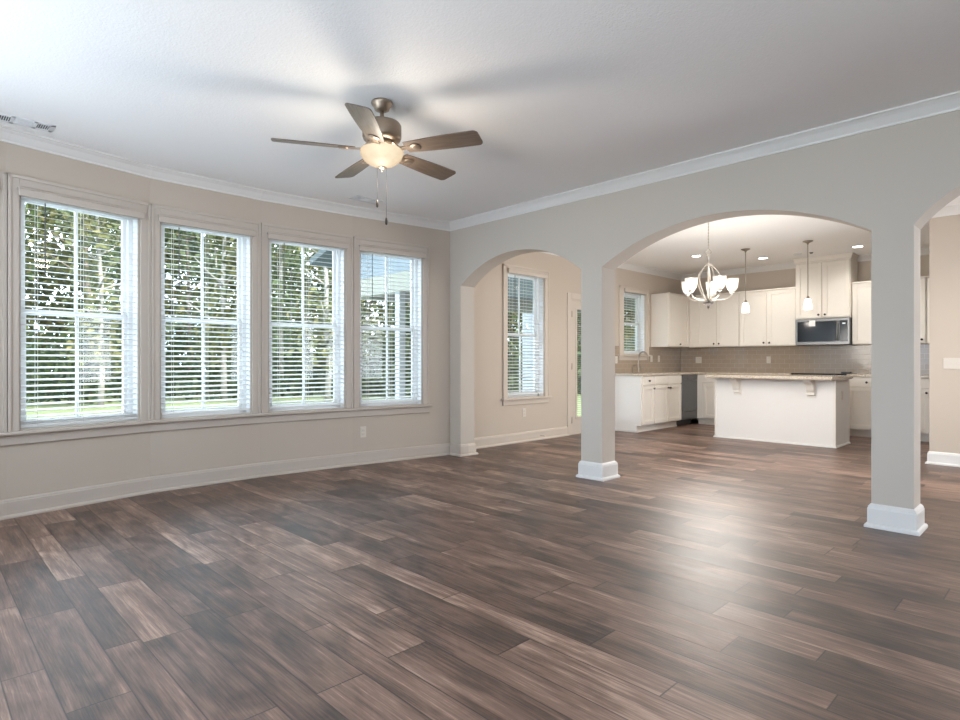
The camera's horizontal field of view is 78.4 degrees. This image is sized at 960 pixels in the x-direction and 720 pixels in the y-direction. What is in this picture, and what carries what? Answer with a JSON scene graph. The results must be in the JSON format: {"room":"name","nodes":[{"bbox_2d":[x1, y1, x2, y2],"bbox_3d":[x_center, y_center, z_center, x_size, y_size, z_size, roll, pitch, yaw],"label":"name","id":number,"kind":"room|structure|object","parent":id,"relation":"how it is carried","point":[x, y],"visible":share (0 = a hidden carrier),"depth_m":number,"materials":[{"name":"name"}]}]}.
{"room":"living room","nodes":[
{"label":"living room","id":0,"kind":"room"},
{"bbox_2d":[0,141,449,499],"bbox_3d":[-2.336,-0.260,5.290,0.564,2.740,5.270,0,0,43],"label":"wall","id":1,"kind":"structure","parent":0,"point":[44,467],"depth_m":5.37,"materials":[{"name":"beige paint"}]},
{"bbox_2d":[0,171,6,432],"bbox_3d":[-3.637,-0.410,3.762,0.198,1.829,0.960,0,0,28],"label":"window","id":2,"kind":"structure","parent":1,"relation":"in","point":[3,175],"depth_m":4.12,"materials":[{"name":"paint"}]},
{"bbox_2d":[7,173,150,431],"bbox_3d":[-3.124,-0.410,4.603,0.198,1.829,0.981,0,0,34],"label":"window","id":3,"kind":"structure","parent":1,"relation":"in","point":[15,228],"depth_m":4.62,"materials":[{"name":"paint"}]},
{"bbox_2d":[17,186,144,427],"bbox_3d":[-3.066,-0.379,4.558,0.111,1.718,0.869,0,0,34],"label":"window blind","id":4,"kind":"object","parent":3,"relation":"attached to","point":[25,193],"visible":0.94,"depth_m":4.53,"materials":[{"name":"paint"}]},
{"bbox_2d":[151,204,260,419],"bbox_3d":[-2.499,-0.410,5.363,0.198,1.829,0.953,0,0,45],"label":"window","id":5,"kind":"structure","parent":1,"relation":"in","point":[253,250],"depth_m":5.40,"materials":[{"name":"paint"}]},
{"bbox_2d":[158,214,255,414],"bbox_3d":[-2.450,-0.387,5.309,0.111,1.703,0.841,0,0,45],"label":"window blind","id":6,"kind":"object","parent":5,"relation":"attached to","point":[165,220],"visible":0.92,"depth_m":5.30,"materials":[{"name":"paint"}]},
{"bbox_2d":[0,404,432,446],"bbox_3d":[-2.337,0.549,5.147,0.428,0.098,4.871,0,0,42],"label":"trim","id":7,"kind":"structure","parent":1,"relation":"attached to","point":[112,429],"depth_m":5.16,"materials":[{"name":"paint"}]},
{"bbox_2d":[0,426,568,520],"bbox_3d":[-1.351,1.042,6.021,7.670,0.135,0.538,0,0,-44],"label":"baseboard","id":8,"kind":"structure","parent":1,"relation":"attached to","point":[63,499],"depth_m":5.47,"materials":[{"name":"paint"}]},
{"bbox_2d":[261,223,352,412],"bbox_3d":[-1.779,-0.410,6.018,0.966,1.829,0.198,0,0,-39],"label":"window","id":9,"kind":"structure","parent":1,"relation":"in","point":[347,324],"depth_m":6.09,"materials":[{"name":"paint"}]},
{"bbox_2d":[267,232,348,408],"bbox_3d":[-1.736,-0.387,5.959,0.854,1.703,0.111,0,0,-39],"label":"window blind","id":10,"kind":"object","parent":9,"relation":"attached to","point":[271,236],"visible":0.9,"depth_m":5.93,"materials":[{"name":"paint"}]},
{"bbox_2d":[360,427,365,437],"bbox_3d":[-1.257,0.765,6.338,0.070,0.116,0.010,0,0,-36],"label":"wall outlet","id":11,"kind":"object","parent":1,"relation":"attached to","point":[362,429],"visible":1,"depth_m":6.33,"materials":[{"name":"white plastic"}]},
{"bbox_2d":[353,236,429,407],"bbox_3d":[-1.018,-0.410,6.607,0.936,1.829,0.198,0,0,-36],"label":"window","id":12,"kind":"structure","parent":1,"relation":"in","point":[423,286],"depth_m":6.76,"materials":[{"name":"paint"}]},
{"bbox_2d":[358,245,425,403],"bbox_3d":[-0.978,-0.387,6.545,0.824,1.703,0.112,0,0,-36],"label":"window blind","id":13,"kind":"object","parent":12,"relation":"attached to","point":[362,248],"visible":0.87,"depth_m":6.52,"materials":[{"name":"paint"}]},
{"bbox_2d":[0,420,959,719],"bbox_3d":[2.604,1.150,4.492,11.600,0.080,8.800,0,0,-44],"label":"floor","id":14,"kind":"structure","parent":0,"point":[713,578],"depth_m":2.78,"materials":[{"name":"brown wood"}]},
{"bbox_2d":[615,376,641,432],"bbox_3d":[2.276,0.672,9.316,0.032,0.876,0.605,0,0,-44],"label":"end panel","id":15,"kind":"object","parent":14,"relation":"on","point":[628,389],"visible":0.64,"depth_m":9.25,"materials":[{"name":"paint"}]},
{"bbox_2d":[637,376,655,431],"bbox_3d":[2.441,0.672,9.430,0.360,0.876,0.641,0,0,-44],"label":"base cabinet","id":16,"kind":"object","parent":14,"relation":"on","point":[648,388],"visible":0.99,"depth_m":9.22,"materials":[{"name":"beige paint"}]},
{"bbox_2d":[615,371,791,375],"bbox_3d":[3.691,0.214,9.600,2.487,0.036,2.155,0,0,-44],"label":"countertop","id":17,"kind":"structure","parent":16,"relation":"on","point":[674,372],"depth_m":9.83,"materials":[{"name":"beige stone"}]},
{"bbox_2d":[637,351,648,372],"bbox_3d":[2.714,0.015,9.824,0.125,0.362,0.208,0,0,-17],"label":"kitchen faucet","id":18,"kind":"object","parent":17,"relation":"on","point":[638,368],"visible":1,"depth_m":9.86,"materials":[{"name":"silver metal"}]},
{"bbox_2d":[649,375,681,429],"bbox_3d":[2.893,0.672,9.870,0.900,0.876,0.641,0,0,-44],"label":"base cabinet","id":19,"kind":"object","parent":14,"relation":"on","point":[667,393],"visible":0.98,"depth_m":9.64,"materials":[{"name":"beige paint"}]},
{"bbox_2d":[676,375,696,425],"bbox_3d":[3.434,0.675,10.374,0.544,0.870,0.595,0,0,-44],"label":"dishwasher","id":20,"kind":"object","parent":14,"relation":"on","point":[689,382],"visible":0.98,"depth_m":10.16,"materials":[{"name":"black plastic"}]},
{"bbox_2d":[696,374,714,424],"bbox_3d":[4.290,0.672,10.294,0.636,0.876,0.795,0,0,-44],"label":"base cabinet","id":21,"kind":"object","parent":14,"relation":"on","point":[708,383],"depth_m":10.26,"materials":[{"name":"beige paint"}]},
{"bbox_2d":[713,378,850,447],"bbox_3d":[4.139,0.672,8.214,0.824,0.876,1.598,0,0,-44],"label":"kitchen island","id":22,"kind":"object","parent":14,"relation":"on","point":[816,413],"visible":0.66,"depth_m":7.93,"materials":[{"name":"paint"}]},
{"bbox_2d":[706,374,852,380],"bbox_3d":[4.126,0.219,8.181,0.940,0.046,1.612,0,0,-44],"label":"island countertop","id":23,"kind":"structure","parent":22,"relation":"on","point":[734,376],"depth_m":7.89,"materials":[{"name":"beige stone"}]},
{"bbox_2d":[791,372,856,375],"bbox_3d":[5.354,0.629,9.180,0.666,0.922,0.759,0,0,-44],"label":"range","id":24,"kind":"object","parent":14,"relation":"on","point":[841,373],"visible":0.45,"depth_m":9.03,"materials":[{"name":"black metal"}]},
{"bbox_2d":[791,373,856,374],"bbox_3d":[5.376,0.201,9.202,0.605,0.019,0.759,0,0,-44],"label":"cooktop","id":25,"kind":"object","parent":24,"relation":"in","point":[791,373],"depth_m":9.03,"materials":[{"name":"black glass"}]},
{"bbox_2d":[850,377,870,436],"bbox_3d":[5.810,0.672,8.734,0.636,0.876,0.500,0,0,-44],"label":"base cabinet","id":26,"kind":"object","parent":14,"relation":"on","point":[860,387],"visible":0.33,"depth_m":8.61,"materials":[{"name":"beige paint"}]},
{"bbox_2d":[847,374,928,377],"bbox_3d":[6.291,0.214,8.261,0.632,0.036,1.852,0,0,-44],"label":"countertop","id":27,"kind":"structure","parent":26,"relation":"on","point":[853,375],"depth_m":8.57,"materials":[{"name":"beige stone"}]},
{"bbox_2d":[920,378,928,441],"bbox_3d":[6.156,0.672,8.380,0.636,0.876,0.480,0,0,-44],"label":"base cabinet","id":28,"kind":"object","parent":14,"relation":"on","point":[924,382],"visible":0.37,"depth_m":8.06,"materials":[{"name":"beige paint"}]},
{"bbox_2d":[0,0,959,274],"bbox_3d":[2.586,-1.755,4.510,11.600,0.250,8.850,0,0,-44],"label":"ceiling","id":29,"kind":"structure","parent":0,"point":[560,96],"depth_m":3.47,"materials":[{"name":"paint"}]},
{"bbox_2d":[0,113,55,132],"bbox_3d":[-3.113,-1.627,4.018,0.340,0.005,0.160,0,0,-44],"label":"ceiling vent","id":30,"kind":"object","parent":29,"relation":"in","point":[6,118],"visible":1,"depth_m":4.03,"materials":[{"name":"white metal"}]},
{"bbox_2d":[349,195,382,203],"bbox_3d":[-1.147,-1.627,5.948,0.300,0.005,0.160,0,0,-44],"label":"ceiling vent","id":31,"kind":"object","parent":29,"relation":"in","point":[358,198],"visible":1,"depth_m":5.93,"materials":[{"name":"white metal"}]},
{"bbox_2d":[271,98,482,224],"bbox_3d":[-0.614,-1.242,3.743,1.261,0.775,1.268,0,0,-44],"label":"ceiling fan","id":32,"kind":"object","parent":29,"relation":"hanging from","point":[381,134],"visible":1,"depth_m":3.61,"materials":[{"name":"silver metal"}]},
{"bbox_2d":[681,222,738,308],"bbox_3d":[2.604,-1.110,6.767,0.626,1.040,0.608,0,0,-44],"label":"chandelier","id":33,"kind":"object","parent":29,"relation":"hanging from","point":[690,283],"visible":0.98,"depth_m":6.70,"materials":[{"name":"white glass"}]},
{"bbox_2d":[741,248,749,312],"bbox_3d":[3.865,-1.170,8.571,0.128,0.920,0.128,0,0,-44],"label":"pendant light","id":34,"kind":"object","parent":29,"relation":"hanging from","point":[745,308],"visible":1,"depth_m":8.55,"materials":[{"name":"white glass"}]},
{"bbox_2d":[803,240,812,308],"bbox_3d":[4.452,-1.167,7.997,0.128,0.925,0.128,0,0,-44],"label":"pendant light","id":35,"kind":"object","parent":29,"relation":"hanging from","point":[807,303],"visible":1,"depth_m":7.98,"materials":[{"name":"white glass"}]},
{"bbox_2d":[850,245,864,247],"bbox_3d":[5.376,-1.627,8.381,0.184,0.006,0.184,0,0,-44],"label":"recessed light","id":36,"kind":"object","parent":29,"relation":"in","point":[857,246],"visible":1,"depth_m":8.37,"materials":[{"name":"white"}]},
{"bbox_2d":[474,252,679,437],"bbox_3d":[1.736,-0.260,9.337,6.019,2.740,0.170,0,0,-44],"label":"wall","id":37,"kind":"structure","parent":0,"point":[491,418],"depth_m":8.24,"materials":[{"name":"beige paint"}]},
{"bbox_2d":[522,408,525,416],"bbox_3d":[0.610,0.710,8.114,0.070,0.116,0.010,0,0,-44],"label":"wall outlet","id":38,"kind":"object","parent":37,"relation":"attached to","point":[523,409],"visible":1,"depth_m":8.11,"materials":[{"name":"white plastic"}]},
{"bbox_2d":[501,264,551,405],"bbox_3d":[0.597,-0.347,8.188,1.015,1.885,0.226,0,0,-44],"label":"window","id":39,"kind":"structure","parent":37,"relation":"in","point":[543,299],"depth_m":8.38,"materials":[{"name":"paint"}]},
{"bbox_2d":[507,268,547,395],"bbox_3d":[0.640,-0.387,8.147,0.816,1.703,0.111,0,0,-44],"label":"window blind","id":40,"kind":"object","parent":39,"relation":"attached to","point":[512,271],"visible":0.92,"depth_m":8.15,"materials":[{"name":"paint"}]},
{"bbox_2d":[567,293,580,434],"bbox_3d":[1.617,0.045,9.195,1.020,2.130,0.207,0,0,-44],"label":"door","id":41,"kind":"structure","parent":37,"relation":"in","point":[573,300],"depth_m":8.90,"materials":[{"name":"paint"}]},
{"bbox_2d":[618,286,650,359],"bbox_3d":[2.594,-0.632,10.133,1.000,1.235,0.226,0,0,-44],"label":"window","id":42,"kind":"structure","parent":37,"relation":"in","point":[645,309],"depth_m":10.35,"materials":[{"name":"paint"}]},
{"bbox_2d":[624,288,648,353],"bbox_3d":[2.653,-0.673,10.108,0.746,1.096,0.111,0,0,-44],"label":"window blind","id":43,"kind":"object","parent":42,"relation":"attached to","point":[626,290],"visible":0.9,"depth_m":10.14,"materials":[{"name":"paint"}]},
{"bbox_2d":[651,292,689,347],"bbox_3d":[3.452,-0.721,10.621,0.772,0.942,0.376,0,0,-44],"label":"upper cabinet","id":44,"kind":"object","parent":37,"relation":"attached to","point":[669,311],"visible":0.97,"depth_m":10.41,"materials":[{"name":"beige paint"}]},
{"bbox_2d":[450,110,959,508],"bbox_3d":[2.470,-0.260,4.258,0.220,2.740,8.250,0,0,-44],"label":"wall","id":45,"kind":"structure","parent":0,"point":[888,183],"depth_m":4.37,"materials":[{"name":"paint"}]},
{"bbox_2d":[0,91,959,230],"bbox_3d":[0.493,-1.586,2.382,5.231,0.088,8.324,0,0,-44],"label":"trim","id":46,"kind":"structure","parent":45,"relation":"attached to","point":[949,102],"depth_m":4.81,"materials":[{"name":"white paint"}]},
{"bbox_2d":[576,460,619,481],"bbox_3d":[1.129,1.031,5.634,0.292,0.158,0.306,0,0,-44],"label":"trim","id":47,"kind":"structure","parent":45,"relation":"attached to","point":[606,471],"depth_m":5.54,"materials":[{"name":"white paint"}]},
{"bbox_2d":[864,503,927,535],"bbox_3d":[2.781,1.031,3.939,0.292,0.158,0.304,0,0,-44],"label":"trim","id":48,"kind":"structure","parent":45,"relation":"attached to","point":[882,517],"depth_m":3.84,"materials":[{"name":"white paint"}]},
{"bbox_2d":[680,255,928,419],"bbox_3d":[6.748,-0.260,8.385,0.170,2.740,8.190,0,0,-44],"label":"wall","id":49,"kind":"structure","parent":0,"point":[786,278],"depth_m":10.11,"materials":[{"name":"beige paint"}]},
{"bbox_2d":[689,292,739,347],"bbox_3d":[4.245,-0.721,10.556,0.376,0.942,0.916,0,0,-44],"label":"upper cabinet","id":50,"kind":"object","parent":49,"relation":"attached to","point":[718,325],"depth_m":10.41,"materials":[{"name":"beige paint"}]},
{"bbox_2d":[739,287,797,346],"bbox_3d":[4.881,-0.721,9.902,0.376,0.942,0.902,0,0,-44],"label":"upper cabinet","id":51,"kind":"object","parent":49,"relation":"attached to","point":[770,320],"visible":0.98,"depth_m":9.77,"materials":[{"name":"beige paint"}]},
{"bbox_2d":[615,344,928,374],"bbox_3d":[4.683,-0.027,8.606,2.480,0.446,4.990,0,0,-44],"label":"backsplash","id":52,"kind":"structure","parent":49,"relation":"attached to","point":[827,358],"depth_m":10.01,"materials":[{"name":"beige tile"}]},
{"bbox_2d":[696,357,701,362],"bbox_3d":[4.076,-0.020,10.982,0.010,0.116,0.116,0,0,-44],"label":"wall outlet","id":53,"kind":"object","parent":52,"relation":"attached to","point":[698,359],"visible":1,"depth_m":10.97,"materials":[{"name":"white plastic"}]},
{"bbox_2d":[792,252,858,319],"bbox_3d":[5.444,-1.147,9.275,0.446,0.963,0.841,0,0,-44],"label":"upper cabinet","id":54,"kind":"object","parent":49,"relation":"attached to","point":[830,277],"visible":1,"depth_m":9.10,"materials":[{"name":"beige paint"}]},
{"bbox_2d":[796,317,851,345],"bbox_3d":[5.429,-0.456,9.261,0.476,0.412,0.758,0,0,-44],"label":"microwave","id":55,"kind":"object","parent":54,"relation":"attached to","point":[826,331],"visible":0.99,"depth_m":9.10,"materials":[{"name":"silver metal"}]},
{"bbox_2d":[809,320,814,325],"bbox_3d":[5.204,-0.590,9.225,0.004,0.090,0.085,0,0,-44],"label":"paper tag","id":56,"kind":"object","parent":55,"relation":"attached to","point":[811,323],"visible":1,"depth_m":9.22,"materials":[{"name":"white paper"}]},
{"bbox_2d":[852,281,870,344],"bbox_3d":[5.907,-0.721,8.850,0.376,0.942,0.482,0,0,-44],"label":"upper cabinet","id":57,"kind":"object","parent":49,"relation":"attached to","point":[861,291],"visible":0.38,"depth_m":8.84,"materials":[{"name":"beige paint"}]},
{"bbox_2d":[920,276,928,343],"bbox_3d":[6.225,-0.721,8.524,0.376,0.942,0.422,0,0,-44],"label":"upper cabinet","id":58,"kind":"object","parent":49,"relation":"attached to","point":[923,280],"visible":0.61,"depth_m":8.29,"materials":[{"name":"beige paint"}]},
{"bbox_2d":[929,214,959,453],"bbox_3d":[6.298,-0.260,5.000,0.140,2.740,3.970,0,0,-44],"label":"wall","id":59,"kind":"structure","parent":0,"point":[944,232],"depth_m":6.29,"materials":[{"name":"beige paint"}]},
{"bbox_2d":[541,248,928,279],"bbox_3d":[4.629,-1.586,6.319,5.749,0.088,8.190,0,0,-44],"label":"trim","id":60,"kind":"structure","parent":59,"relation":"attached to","point":[923,251],"depth_m":10.23,"materials":[{"name":"white paint"}]},
{"bbox_2d":[925,451,959,466],"bbox_3d":[6.274,1.042,5.000,0.174,0.135,4.004,0,0,-44],"label":"baseboard","id":61,"kind":"structure","parent":59,"relation":"attached to","point":[936,458],"depth_m":6.27,"materials":[{"name":"white paint"}]},
{"bbox_2d":[932,204,959,217],"bbox_3d":[6.239,-1.586,5.001,0.224,0.088,4.054,0,0,-44],"label":"trim","id":62,"kind":"structure","parent":59,"relation":"attached to","point":[953,209],"depth_m":6.22,"materials":[{"name":"white paint"}]},
{"bbox_2d":[943,358,959,368],"bbox_3d":[4.996,0.025,6.224,0.016,0.116,0.162,0,0,-44],"label":"light switch","id":63,"kind":"object","parent":59,"relation":"attached to","point":[948,363],"visible":1,"depth_m":6.23,"materials":[{"name":"white plastic"}]},
{"label":"outside","id":64,"kind":"structure","parent":0,"visible":0},
{"bbox_2d":[26,371,580,418],"bbox_3d":[-12.094,1.510,41.065,100.000,0.200,64.300,0,0,-44],"label":"lawn","id":65,"kind":"structure","parent":64,"point":[316,393],"depth_m":19.11,"materials":[{"name":"green plant"}]},
{"bbox_2d":[25,204,40,363],"bbox_3d":[-18.738,-4.632,23.007,2.649,12.189,2.295,0,0,23],"label":"tree","id":66,"kind":"object","parent":65,"relation":"on","point":[26,205],"visible":0.02,"depth_m":23.40,"materials":[{"name":"green plant"}]},
{"bbox_2d":[42,207,120,393],"bbox_3d":[-15.345,-5.909,23.024,2.680,14.746,2.992,0,0,1],"label":"tree","id":67,"kind":"object","parent":65,"relation":"on","point":[68,212],"visible":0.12,"depth_m":22.86,"materials":[{"name":"green plant"}]},
{"bbox_2d":[59,210,121,404],"bbox_3d":[-11.775,-3.730,18.286,2.431,10.388,2.768,0,0,-41],"label":"tree","id":68,"kind":"object","parent":65,"relation":"on","point":[97,223],"visible":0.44,"depth_m":18.08,"materials":[{"name":"green plant"}]},
{"bbox_2d":[81,218,120,386],"bbox_3d":[-18.826,-3.712,30.515,2.996,10.353,3.026,0,0,0],"label":"tree","id":69,"kind":"object","parent":65,"relation":"on","point":[113,253],"visible":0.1,"depth_m":30.31,"materials":[{"name":"green plant"}]},
{"bbox_2d":[109,220,121,348],"bbox_3d":[-15.752,-5.183,26.741,2.697,13.294,2.416,0,0,16],"label":"tree","id":70,"kind":"object","parent":65,"relation":"on","point":[119,249],"visible":0.03,"depth_m":26.73,"materials":[{"name":"green plant"}]},
{"bbox_2d":[165,229,219,393],"bbox_3d":[-12.398,-5.254,25.425,2.726,13.437,2.442,0,0,3],"label":"tree","id":71,"kind":"object","parent":65,"relation":"on","point":[189,258],"visible":0.23,"depth_m":25.19,"materials":[{"name":"green plant"}]},
{"bbox_2d":[185,232,235,359],"bbox_3d":[-14.623,-6.018,32.125,2.817,14.962,3.251,0,0,-28],"label":"tree","id":72,"kind":"object","parent":65,"relation":"on","point":[214,241],"visible":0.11,"depth_m":32.17,"materials":[{"name":"green plant"}]},
{"bbox_2d":[185,233,236,398],"bbox_3d":[-8.985,-4.377,20.782,3.114,11.684,2.734,0,0,23],"label":"tree","id":73,"kind":"object","parent":65,"relation":"on","point":[211,237],"visible":0.18,"depth_m":20.65,"materials":[{"name":"green plant"}]},
{"bbox_2d":[232,262,278,353],"bbox_3d":[-10.881,-4.547,28.923,2.439,12.021,2.184,0,0,-41],"label":"tree","id":74,"kind":"object","parent":65,"relation":"on","point":[274,268],"visible":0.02,"depth_m":29.02,"materials":[{"name":"green plant"}]},
{"bbox_2d":[271,243,312,390],"bbox_3d":[-8.129,-5.687,24.287,3.108,14.300,2.693,0,0,-38],"label":"tree","id":75,"kind":"object","parent":65,"relation":"on","point":[287,246],"visible":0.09,"depth_m":24.26,"materials":[{"name":"green plant"}]},
{"bbox_2d":[272,245,311,360],"bbox_3d":[-11.340,-4.429,35.136,2.561,11.784,2.219,0,0,16],"label":"tree","id":76,"kind":"object","parent":65,"relation":"on","point":[290,279],"visible":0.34,"depth_m":35.16,"materials":[{"name":"green plant"}]},
{"bbox_2d":[316,268,331,337],"bbox_3d":[-8.236,-5.852,33.375,2.969,14.633,2.659,0,0,27],"label":"tree","id":77,"kind":"object","parent":65,"relation":"on","point":[319,285],"visible":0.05,"depth_m":33.59,"materials":[{"name":"green plant"}]},
{"bbox_2d":[286,246,372,401],"bbox_3d":[-4.957,-4.025,19.368,3.003,10.978,2.558,0,0,-31],"label":"tree","id":78,"kind":"object","parent":65,"relation":"on","point":[327,281],"visible":0.12,"depth_m":19.30,"materials":[{"name":"green plant"}]},
{"bbox_2d":[25,203,634,376],"bbox_3d":[-6.844,-5.849,41.119,68.685,17.323,21.066,0,0,-9],"label":"foliage","id":79,"kind":"object","parent":65,"relation":"on","point":[53,211],"visible":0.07,"depth_m":37.84,"materials":[{"name":"green plant"}]},
{"bbox_2d":[26,321,634,405],"bbox_3d":[-4.597,0.149,28.696,51.575,3.689,21.340,0,0,-12],"label":"undergrowth","id":80,"kind":"object","parent":65,"relation":"on","point":[49,334],"visible":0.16,"depth_m":22.48,"materials":[{"name":"green plant"}]},
{"bbox_2d":[314,269,365,351],"bbox_3d":[-6.159,-6.066,27.685,3.272,15.059,2.836,0,0,-31],"label":"tree","id":81,"kind":"object","parent":65,"relation":"on","point":[362,313],"visible":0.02,"depth_m":27.13,"materials":[{"name":"green plant"}]},
{"bbox_2d":[328,278,390,366],"bbox_3d":[-4.965,-4.296,22.870,2.997,11.522,2.748,0,0,5],"label":"tree","id":82,"kind":"object","parent":65,"relation":"on","point":[362,301],"visible":0.04,"depth_m":22.83,"materials":[{"name":"green plant"}]},
{"bbox_2d":[375,302,409,366],"bbox_3d":[-4.202,-3.094,31.529,2.665,9.116,2.638,0,0,19],"label":"tree","id":83,"kind":"object","parent":65,"relation":"on","point":[393,307],"visible":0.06,"depth_m":31.21,"materials":[{"name":"green plant"}]},
{"bbox_2d":[405,303,410,378],"bbox_3d":[-3.139,-6.051,26.029,2.731,15.031,3.049,0,0,-7],"label":"tree","id":84,"kind":"object","parent":65,"relation":"on","point":[406,308],"visible":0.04,"depth_m":25.91,"materials":[{"name":"green plant"}]},
{"bbox_2d":[310,249,634,398],"bbox_3d":[0.322,-0.550,10.200,5.700,3.880,3.040,0,0,-44],"label":"porch","id":85,"kind":"object","parent":65,"relation":"on","point":[324,255],"visible":0.15,"depth_m":8.65,"materials":[{"name":"wood"}]},
{"bbox_2d":[511,316,521,359],"bbox_3d":[2.093,-5.905,20.295,3.202,14.736,2.775,0,0,-5],"label":"tree","id":86,"kind":"object","parent":65,"relation":"on","point":[515,317],"visible":0.02,"depth_m":19.86,"materials":[{"name":"green plant"}]},
{"bbox_2d":[577,313,580,362],"bbox_3d":[5.223,-3.793,31.016,3.056,10.514,2.870,0,0,-29],"label":"tree","id":87,"kind":"object","parent":65,"relation":"on","point":[578,314],"visible":0.02,"depth_m":30.86,"materials":[{"name":"green plant"}]},
{"bbox_2d":[624,309,634,342],"bbox_3d":[9.575,-3.781,35.746,2.502,10.491,2.729,0,0,-6],"label":"tree","id":88,"kind":"object","parent":65,"relation":"on","point":[631,309],"visible":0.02,"depth_m":35.76,"materials":[{"name":"green plant"}]},
{"bbox_2d":[625,320,634,350],"bbox_3d":[7.290,-3.782,25.899,2.456,10.494,2.796,0,0,29],"label":"tree","id":89,"kind":"object","parent":65,"relation":"on","point":[629,330],"visible":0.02,"depth_m":26.02,"materials":[{"name":"green plant"}]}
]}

